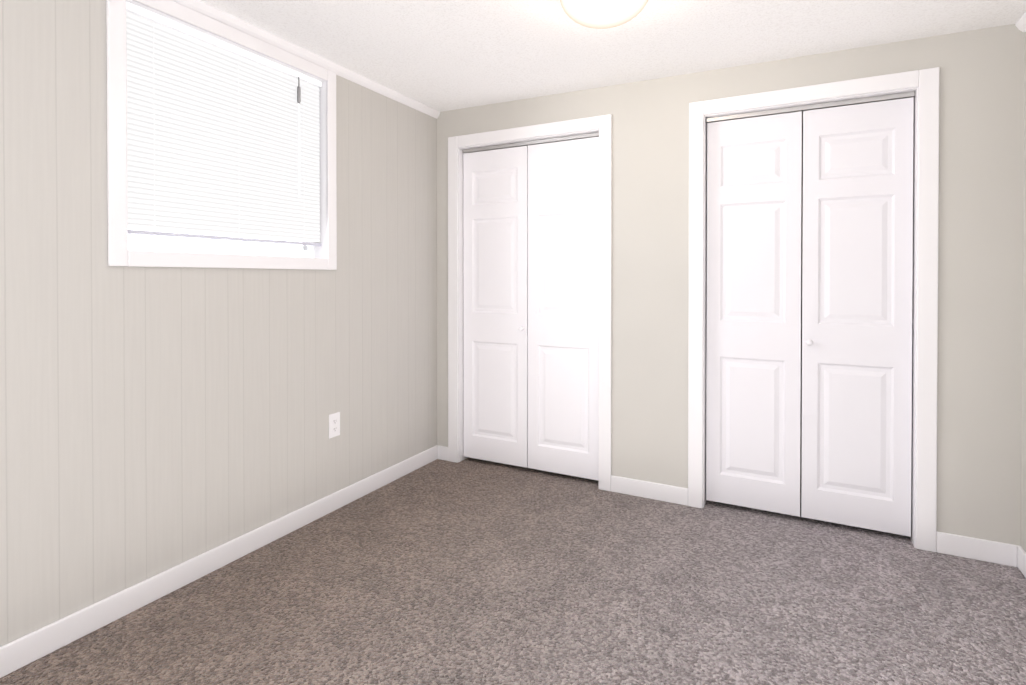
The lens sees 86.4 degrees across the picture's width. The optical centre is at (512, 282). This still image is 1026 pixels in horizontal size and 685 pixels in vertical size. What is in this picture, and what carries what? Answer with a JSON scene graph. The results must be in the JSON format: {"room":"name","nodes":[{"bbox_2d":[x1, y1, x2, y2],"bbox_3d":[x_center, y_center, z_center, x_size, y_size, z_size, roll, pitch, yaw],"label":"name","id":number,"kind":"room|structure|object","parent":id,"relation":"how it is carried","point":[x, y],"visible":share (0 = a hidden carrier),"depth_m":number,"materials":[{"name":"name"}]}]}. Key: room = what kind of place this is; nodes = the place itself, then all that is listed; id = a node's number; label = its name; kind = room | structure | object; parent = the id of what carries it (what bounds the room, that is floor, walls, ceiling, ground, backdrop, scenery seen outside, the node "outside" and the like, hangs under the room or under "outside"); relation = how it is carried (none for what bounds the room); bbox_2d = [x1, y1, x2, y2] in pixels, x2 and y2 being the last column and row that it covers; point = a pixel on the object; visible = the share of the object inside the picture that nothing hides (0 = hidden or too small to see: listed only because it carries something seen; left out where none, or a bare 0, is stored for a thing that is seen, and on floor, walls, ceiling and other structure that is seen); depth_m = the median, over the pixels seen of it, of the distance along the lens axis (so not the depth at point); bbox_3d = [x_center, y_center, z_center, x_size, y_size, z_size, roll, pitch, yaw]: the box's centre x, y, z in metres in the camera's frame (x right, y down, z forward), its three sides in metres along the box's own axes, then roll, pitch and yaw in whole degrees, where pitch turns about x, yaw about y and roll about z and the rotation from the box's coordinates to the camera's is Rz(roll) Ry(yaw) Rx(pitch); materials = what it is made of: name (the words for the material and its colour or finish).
{"room":"empty bedroom","nodes":[
{"label":"empty bedroom","id":0,"kind":"room"},
{"bbox_2d":[0,0,436,646],"bbox_3d":[-1.582,0.006,1.819,0.160,2.400,4.300,0,1,28],"label":"wall","id":1,"kind":"structure","parent":0,"point":[154,422],"depth_m":2.09,"materials":[{"name":"beige paint"}]},
{"bbox_2d":[106,0,336,269],"bbox_3d":[-1.250,-0.578,2.432,0.176,1.031,1.068,0,1,28],"label":"window","id":2,"kind":"structure","parent":1,"relation":"in","point":[120,253],"depth_m":2.23,"materials":[{"name":"white wood"}]},
{"bbox_2d":[126,1,321,245],"bbox_3d":[-1.221,-0.610,2.417,0.032,0.852,0.944,0,1,28],"label":"window blinds","id":3,"kind":"object","parent":2,"relation":"attached to","point":[212,135],"visible":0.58,"depth_m":2.32,"materials":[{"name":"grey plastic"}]},
{"bbox_2d":[297,77,300,197],"bbox_3d":[-1.052,-0.712,2.687,0.016,0.595,0.016,0,1,28],"label":"blind wand","id":4,"kind":"object","parent":3,"relation":"hanging from","point":[298,94],"visible":0.98,"depth_m":2.68,"materials":[{"name":"grey"}]},
{"bbox_2d":[0,445,443,677],"bbox_3d":[-1.497,1.160,1.785,0.030,0.092,4.300,0,1,28],"label":"baseboard","id":5,"kind":"structure","parent":1,"relation":"attached to","point":[21,652],"depth_m":2.15,"materials":[{"name":"white wood"}]},
{"bbox_2d":[172,0,439,118],"bbox_3d":[-1.497,-1.108,1.766,0.030,0.042,4.300,0,1,28],"label":"crown molding","id":6,"kind":"structure","parent":1,"relation":"attached to","point":[203,8],"depth_m":2.65,"materials":[{"name":"white wood"}]},
{"bbox_2d":[329,412,339,438],"bbox_3d":[-0.939,0.750,2.874,0.007,0.124,0.076,0,1,28],"label":"electrical outlet plate","id":7,"kind":"object","parent":1,"relation":"attached to","point":[334,424],"visible":1,"depth_m":2.87,"materials":[{"name":"white plastic"}]},
{"bbox_2d":[0,457,1025,684],"bbox_3d":[-0.018,1.259,1.452,3.280,0.100,5.320,0,1,28],"label":"floor","id":8,"kind":"structure","parent":0,"point":[470,571],"depth_m":2.04,"materials":[{"name":"carpet"}]},
{"bbox_2d":[200,0,1025,111],"bbox_3d":[-0.018,-1.165,1.432,3.280,0.167,5.320,0,1,28],"label":"ceiling","id":9,"kind":"structure","parent":0,"point":[442,55],"depth_m":2.46,"materials":[{"name":"white paint"}]},
{"bbox_2d":[560,0,647,28],"bbox_3d":[0.341,-1.039,2.035,0.336,0.140,0.336,0,1,28],"label":"ceiling light fixture","id":10,"kind":"object","parent":9,"relation":"attached to","point":[600,14],"visible":1,"depth_m":2.00,"materials":[{"name":"white glass"}]},
{"bbox_2d":[437,24,1024,545],"bbox_3d":[0.843,-0.004,3.045,3.000,2.400,0.120,0,1,28],"label":"wall","id":11,"kind":"structure","parent":0,"point":[981,200],"depth_m":2.52,"materials":[{"name":"beige paint"}]},
{"bbox_2d":[448,114,611,490],"bbox_3d":[0.094,0.116,3.429,1.118,2.153,0.136,0,1,28],"label":"door frame","id":12,"kind":"structure","parent":11,"relation":"attached to","point":[602,124],"depth_m":3.37,"materials":[{"name":"white wood"}]},
{"bbox_2d":[463,137,598,479],"bbox_3d":[0.089,0.154,3.420,0.950,2.021,0.077,0,1,28],"label":"closet door","id":13,"kind":"structure","parent":11,"relation":"in","point":[531,291],"depth_m":3.40,"materials":[{"name":"white wood"}]},
{"bbox_2d":[611,475,687,505],"bbox_3d":[0.751,1.150,3.028,0.426,0.092,0.014,0,1,28],"label":"baseboard","id":14,"kind":"structure","parent":11,"relation":"attached to","point":[640,488],"depth_m":3.02,"materials":[{"name":"white wood"}]},
{"bbox_2d":[706,97,913,536],"bbox_3d":[1.435,0.160,2.716,0.900,2.021,0.077,0,1,28],"label":"closet door","id":15,"kind":"structure","parent":11,"relation":"in","point":[857,265],"depth_m":2.69,"materials":[{"name":"white wood"}]},
{"bbox_2d":[688,67,939,551],"bbox_3d":[1.440,0.122,2.725,1.068,2.153,0.136,0,1,28],"label":"door frame","id":16,"kind":"structure","parent":11,"relation":"attached to","point":[925,82],"depth_m":2.51,"materials":[{"name":"white wood"}]},
{"bbox_2d":[1021,32,1025,551],"bbox_3d":[1.409,0.015,0.763,0.120,2.400,5.200,0,1,28],"label":"wall","id":17,"kind":"structure","parent":0,"point":[1023,500],"depth_m":2.28,"materials":[{"name":"beige paint"}]},
{"bbox_2d":[1008,544,1025,577],"bbox_3d":[1.140,1.172,0.406,0.018,0.092,4.300,0,1,28],"label":"baseboard","id":18,"kind":"structure","parent":17,"relation":"attached to","point":[1016,554],"depth_m":2.30,"materials":[{"name":"white wood"}]},
{"bbox_2d":[1015,12,1025,31],"bbox_3d":[1.134,-1.053,0.390,0.030,0.042,4.300,0,1,28],"label":"crown molding","id":19,"kind":"structure","parent":17,"relation":"attached to","point":[1021,23],"depth_m":2.26,"materials":[{"name":"white wood"}]},
{"label":"outside","id":20,"kind":"structure","parent":0,"visible":0},
{"bbox_2d":[128,228,302,249],"bbox_3d":[-1.585,-0.579,2.607,0.001,2.519,2.556,0,1,28],"label":"sky","id":21,"kind":"structure","parent":20,"point":[212,242],"depth_m":2.73,"materials":[{"name":"white"}]}
]}

